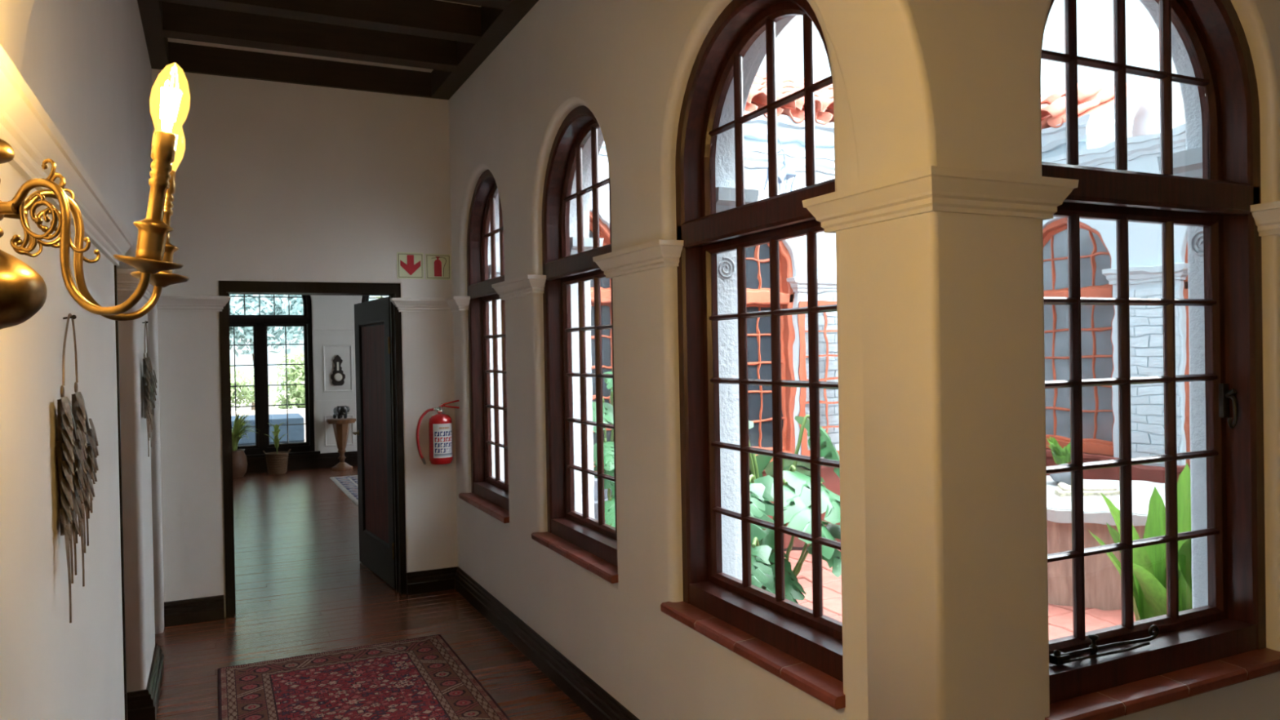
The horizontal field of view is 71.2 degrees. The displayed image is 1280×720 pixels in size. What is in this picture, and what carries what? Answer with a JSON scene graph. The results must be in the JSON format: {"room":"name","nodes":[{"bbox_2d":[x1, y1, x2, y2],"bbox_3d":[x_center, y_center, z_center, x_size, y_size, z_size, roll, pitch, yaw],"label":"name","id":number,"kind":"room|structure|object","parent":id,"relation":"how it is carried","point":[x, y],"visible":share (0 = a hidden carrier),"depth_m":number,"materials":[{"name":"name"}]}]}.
{"room":"hallway","nodes":[
{"label":"hallway","id":0,"kind":"room"},
{"bbox_2d":[0,0,164,719],"bbox_3d":[-1.518,-0.221,2.101,0.340,3.620,6.900,-1,1,-26],"label":"wall","id":1,"kind":"structure","parent":0,"point":[86,63],"depth_m":2.25,"materials":[{"name":"beige paint"}]},
{"bbox_2d":[0,44,133,265],"bbox_3d":[-0.832,-0.363,1.055,0.102,0.094,4.382,-1,1,-26],"label":"trim","id":2,"kind":"structure","parent":1,"relation":"attached to","point":[25,125],"depth_m":1.56,"materials":[{"name":"beige paint"}]},
{"bbox_2d":[56,313,98,622],"bbox_3d":[-1.206,0.209,1.924,0.055,0.620,0.369,-1,1,-26],"label":"ornament","id":3,"kind":"object","parent":1,"relation":"attached to","point":[77,465],"visible":1,"depth_m":1.82,"materials":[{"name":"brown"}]},
{"bbox_2d":[0,87,189,329],"bbox_3d":[-0.637,-0.159,0.973,0.274,0.294,0.257,-1,1,-26],"label":"wall sconce","id":4,"kind":"object","parent":1,"relation":"attached to","point":[23,291],"visible":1,"depth_m":0.94,"materials":[{"name":"gold metal"}]},
{"bbox_2d":[133,130,176,261],"bbox_3d":[-0.501,-0.168,0.926,0.044,0.138,0.037,-1,1,6],"label":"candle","id":5,"kind":"object","parent":4,"relation":"on","point":[153,232],"depth_m":0.92,"materials":[{"name":"gold metal"}]},
{"bbox_2d":[160,169,178,273],"bbox_3d":[-0.591,-0.168,1.105,0.037,0.138,0.037,-1,1,34],"label":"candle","id":6,"kind":"object","parent":4,"relation":"on","point":[170,249],"depth_m":1.10,"materials":[{"name":"gold metal"}]},
{"bbox_2d":[114,265,127,719],"bbox_3d":[-2.095,0.543,3.351,0.344,2.050,0.948,-1,1,-26],"label":"trim","id":7,"kind":"structure","parent":1,"relation":"attached to","point":[115,266],"depth_m":3.00,"materials":[{"name":"black wood"}]},
{"bbox_2d":[116,268,153,300],"bbox_3d":[-2.428,-0.342,4.110,0.352,0.094,0.794,-1,1,-26],"label":"trim","id":8,"kind":"structure","parent":1,"relation":"attached to","point":[126,282],"depth_m":3.81,"materials":[{"name":"beige paint"}]},
{"bbox_2d":[126,643,164,719],"bbox_3d":[-2.412,1.497,4.118,0.354,0.140,0.758,-1,1,-26],"label":"baseboard","id":9,"kind":"object","parent":1,"relation":"attached to","point":[143,704],"visible":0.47,"depth_m":3.86,"materials":[{"name":"brown wood"}]},
{"bbox_2d":[142,320,157,456],"bbox_3d":[-2.247,0.123,4.098,0.054,0.608,0.362,-1,1,-26],"label":"ornament","id":10,"kind":"object","parent":1,"relation":"attached to","point":[148,379],"visible":1,"depth_m":3.98,"materials":[{"name":"black metal"}]},
{"bbox_2d":[151,68,457,617],"bbox_3d":[-2.533,-0.233,5.500,2.778,3.620,0.200,-1,1,-26],"label":"wall","id":11,"kind":"structure","parent":0,"point":[276,181],"depth_m":5.56,"materials":[{"name":"beige paint"}]},
{"bbox_2d":[156,295,231,311],"bbox_3d":[-2.921,-0.330,5.179,1.005,0.094,0.085,-1,1,-26],"label":"trim","id":12,"kind":"structure","parent":11,"relation":"attached to","point":[165,303],"depth_m":5.29,"materials":[{"name":"beige paint"}]},
{"bbox_2d":[164,595,224,626],"bbox_3d":[-3.059,1.500,5.120,1.230,0.140,0.034,-1,1,-26],"label":"baseboard","id":13,"kind":"structure","parent":11,"relation":"attached to","point":[179,612],"depth_m":5.31,"materials":[{"name":"brown wood"}]},
{"bbox_2d":[218,292,235,617],"bbox_3d":[-2.537,0.573,5.498,0.054,1.968,0.211,-1,1,-26],"label":"trim","id":14,"kind":"structure","parent":11,"relation":"attached to","point":[224,314],"depth_m":5.40,"materials":[{"name":"black wood"}]},
{"bbox_2d":[218,280,400,295],"bbox_3d":[-2.095,-0.455,5.709,1.075,0.068,0.211,-1,1,-26],"label":"trim","id":15,"kind":"structure","parent":11,"relation":"attached to","point":[232,287],"depth_m":5.62,"materials":[{"name":"black wood"}]},
{"bbox_2d":[352,296,395,589],"bbox_3d":[-1.905,0.554,6.369,0.091,1.952,0.989,-1,1,-31],"label":"door","id":16,"kind":"structure","parent":11,"relation":"in","point":[374,433],"depth_m":6.36,"materials":[{"name":"black wood"}]},
{"bbox_2d":[388,293,406,595],"bbox_3d":[-1.615,0.552,5.938,0.051,1.968,0.211,-1,1,-26],"label":"trim","id":17,"kind":"structure","parent":11,"relation":"attached to","point":[395,316],"depth_m":5.85,"materials":[{"name":"black wood"}]},
{"bbox_2d":[396,252,423,279],"bbox_3d":[-1.508,-0.620,5.876,0.172,0.172,0.006,-1,1,-26],"label":"arrow sign","id":18,"kind":"object","parent":11,"relation":"attached to","point":[410,265],"visible":1,"depth_m":5.87,"materials":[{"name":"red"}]},
{"bbox_2d":[390,296,470,311],"bbox_3d":[-1.362,-0.364,5.801,0.454,0.094,0.305,-1,1,-26],"label":"trim","id":19,"kind":"structure","parent":11,"relation":"attached to","point":[453,304],"depth_m":5.85,"materials":[{"name":"beige paint"}]},
{"bbox_2d":[416,400,459,464],"bbox_3d":[-1.330,0.472,5.867,0.284,0.416,0.167,-1,1,-26],"label":"fire extinguisher","id":20,"kind":"object","parent":11,"relation":"attached to","point":[440,424],"visible":1,"depth_m":5.81,"materials":[{"name":"red metal"}]},
{"bbox_2d":[425,253,451,279],"bbox_3d":[-1.343,-0.620,5.954,0.168,0.170,0.007,-1,1,-26],"label":"sign","id":21,"kind":"object","parent":11,"relation":"attached to","point":[437,266],"visible":1,"depth_m":5.95,"materials":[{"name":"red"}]},
{"bbox_2d":[310,295,362,453],"bbox_3d":[-4.468,-0.314,12.826,6.400,3.720,0.300,-1,1,-26],"label":"wall","id":22,"kind":"structure","parent":0,"point":[328,312],"depth_m":12.70,"materials":[{"name":"beige paint"}]},
{"bbox_2d":[228,293,319,457],"bbox_3d":[-5.237,-0.050,12.349,1.480,2.760,0.220,-1,1,-26],"label":"glass door","id":23,"kind":"structure","parent":22,"relation":"in","point":[271,335],"depth_m":12.43,"materials":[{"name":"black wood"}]},
{"bbox_2d":[245,451,357,473],"bbox_3d":[-4.363,1.421,12.690,6.200,0.210,0.037,-1,1,-26],"label":"baseboard","id":24,"kind":"structure","parent":22,"relation":"attached to","point":[321,460],"depth_m":12.54,"materials":[{"name":"brown wood"}]},
{"bbox_2d":[312,329,355,336],"bbox_3d":[-4.301,-0.385,12.723,0.675,0.094,0.031,-1,1,-26],"label":"trim","id":25,"kind":"structure","parent":22,"relation":"attached to","point":[315,332],"depth_m":12.70,"materials":[{"name":"beige paint"}]},
{"bbox_2d":[315,399,355,402],"bbox_3d":[-4.285,0.581,12.741,0.620,0.025,0.015,-1,1,-26],"label":"trim","id":26,"kind":"structure","parent":22,"relation":"attached to","point":[348,400],"depth_m":12.71,"materials":[{"name":"beige paint"}]},
{"bbox_2d":[322,344,352,392],"bbox_3d":[-4.301,0.119,12.730,0.400,0.670,0.018,-1,1,-26],"label":"trim","id":27,"kind":"structure","parent":22,"relation":"attached to","point":[332,345],"depth_m":12.73,"materials":[{"name":"beige paint"}]},
{"bbox_2d":[330,355,345,385],"bbox_3d":[-4.296,0.147,12.716,0.196,0.435,0.039,-1,1,-26],"label":"barometer","id":28,"kind":"object","parent":22,"relation":"attached to","point":[337,376],"visible":1,"depth_m":12.70,"materials":[{"name":"brown wood"}]},
{"bbox_2d":[324,414,354,446],"bbox_3d":[-4.285,1.004,12.738,0.400,0.440,0.018,-1,1,-26],"label":"trim","id":29,"kind":"structure","parent":22,"relation":"attached to","point":[351,415],"depth_m":12.69,"materials":[{"name":"beige paint"}]},
{"bbox_2d":[361,295,388,302],"bbox_3d":[-3.410,-0.092,13.221,1.480,2.760,0.220,-1,1,-26],"label":"window","id":30,"kind":"structure","parent":22,"relation":"in","point":[365,298],"depth_m":13.01,"materials":[{"name":"black wood"}]},
{"bbox_2d":[137,0,538,99],"bbox_3d":[1.296,-1.946,3.461,8.100,0.360,7.230,-1,1,-26],"label":"ceiling","id":31,"kind":"structure","parent":0,"point":[420,48],"depth_m":4.92,"materials":[{"name":"paint"}]},
{"bbox_2d":[155,466,592,719],"bbox_3d":[-0.406,1.576,6.788,8.450,0.141,14.700,-1,1,-26],"label":"floor","id":32,"kind":"structure","parent":0,"point":[193,654],"depth_m":5.40,"materials":[{"name":"black wood"}]},
{"bbox_2d":[231,410,257,478],"bbox_3d":[-5.399,1.095,11.849,0.696,0.916,0.619,-1,1,-26],"label":"spiky plant","id":33,"kind":"object","parent":32,"relation":"on","point":[239,458],"visible":0.74,"depth_m":11.80,"materials":[{"name":"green plant"}]},
{"bbox_2d":[262,422,290,475],"bbox_3d":[-4.918,1.196,12.113,0.299,0.690,0.299,-1,1,16],"label":"plant","id":34,"kind":"object","parent":32,"relation":"on","point":[277,461],"visible":1,"depth_m":12.03,"materials":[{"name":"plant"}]},
{"bbox_2d":[265,451,288,475],"bbox_3d":[-4.915,1.399,12.115,0.300,0.285,0.300,-1,1,-26],"label":"basket","id":35,"kind":"object","parent":32,"relation":"on","point":[277,461],"depth_m":12.01,"materials":[{"name":"wicker"}]},
{"bbox_2d":[326,417,355,470],"bbox_3d":[-4.161,1.174,12.475,0.379,0.700,0.379,-1,1,-26],"label":"pedestal table","id":36,"kind":"object","parent":32,"relation":"on","point":[340,426],"visible":1,"depth_m":12.41,"materials":[{"name":"brown wood"}]},
{"bbox_2d":[333,405,350,418],"bbox_3d":[-4.154,0.725,12.434,0.340,0.178,0.192,-1,1,44],"label":"carving","id":37,"kind":"object","parent":36,"relation":"on","point":[340,411],"visible":1,"depth_m":12.37,"materials":[{"name":"black"}]},
{"bbox_2d":[329,475,358,505],"bbox_3d":[-2.737,1.506,10.866,1.700,0.010,2.450,-1,1,-26],"label":"rug","id":38,"kind":"object","parent":32,"relation":"on","point":[348,484],"visible":0.1,"depth_m":10.83,"materials":[{"name":"fabric"}]},
{"bbox_2d":[217,634,511,719],"bbox_3d":[-1.179,1.541,3.822,1.125,0.010,2.063,-1,1,-26],"label":"rug","id":39,"kind":"object","parent":32,"relation":"on","point":[423,677],"visible":1,"depth_m":4.21,"materials":[{"name":"fabric"}]},
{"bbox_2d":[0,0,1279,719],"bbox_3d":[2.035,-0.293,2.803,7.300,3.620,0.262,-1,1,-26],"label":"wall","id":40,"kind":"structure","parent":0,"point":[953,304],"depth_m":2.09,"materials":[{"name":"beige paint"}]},
{"bbox_2d":[802,165,1079,233],"bbox_3d":[0.736,-0.383,2.240,0.461,0.094,0.469,-1,1,-26],"label":"trim","id":41,"kind":"structure","parent":40,"relation":"attached to","point":[930,188],"depth_m":2.07,"materials":[{"name":"beige paint"}]},
{"bbox_2d":[1040,0,1279,719],"bbox_3d":[1.373,-0.137,2.421,0.994,2.041,0.207,-1,1,-26],"label":"window","id":42,"kind":"structure","parent":40,"relation":"in","point":[1153,264],"depth_m":2.52,"materials":[{"name":"brown wood"}]},
{"bbox_2d":[1249,200,1279,236],"bbox_3d":[2.073,-0.411,2.673,0.654,0.094,0.098,-1,1,-26],"label":"trim","id":43,"kind":"structure","parent":40,"relation":"attached to","point":[1266,215],"depth_m":2.55,"materials":[{"name":"beige paint"}]},
{"bbox_2d":[448,0,868,719],"bbox_3d":[-0.224,-0.264,4.190,0.300,3.620,4.555,-1,1,-26],"label":"wall","id":44,"kind":"structure","parent":0,"point":[630,63],"depth_m":3.50,"materials":[{"name":"beige paint"}]},
{"bbox_2d":[458,168,509,523],"bbox_3d":[-0.890,-0.122,5.409,0.208,2.041,0.994,-1,1,-26],"label":"window","id":45,"kind":"structure","parent":44,"relation":"in","point":[489,494],"depth_m":5.69,"materials":[{"name":"brown wood"}]},
{"bbox_2d":[491,274,546,300],"bbox_3d":[-0.645,-0.380,4.712,0.098,0.094,0.634,-1,1,-26],"label":"trim","id":46,"kind":"structure","parent":44,"relation":"attached to","point":[525,285],"depth_m":4.57,"materials":[{"name":"beige paint"}]},
{"bbox_2d":[406,566,639,719],"bbox_3d":[1.814,1.412,4.990,5.285,0.140,4.467,-1,1,-26],"label":"baseboard","id":47,"kind":"structure","parent":44,"relation":"attached to","point":[584,691],"depth_m":4.59,"materials":[{"name":"brown wood"}]},
{"bbox_2d":[531,105,617,583],"bbox_3d":[-0.257,-0.122,4.082,0.208,2.041,0.994,-1,1,-26],"label":"window","id":48,"kind":"structure","parent":44,"relation":"in","point":[576,220],"depth_m":4.27,"materials":[{"name":"brown wood"}]},
{"bbox_2d":[592,239,683,278],"bbox_3d":[-0.019,-0.380,3.399,0.098,0.094,0.602,-1,1,-26],"label":"trim","id":49,"kind":"structure","parent":44,"relation":"attached to","point":[659,253],"depth_m":3.29,"materials":[{"name":"beige paint"}]},
{"bbox_2d":[660,0,845,709],"bbox_3d":[0.362,-0.121,2.785,0.208,2.041,0.994,-1,1,-26],"label":"window","id":50,"kind":"structure","parent":44,"relation":"in","point":[757,319],"depth_m":2.86,"materials":[{"name":"brown wood"}]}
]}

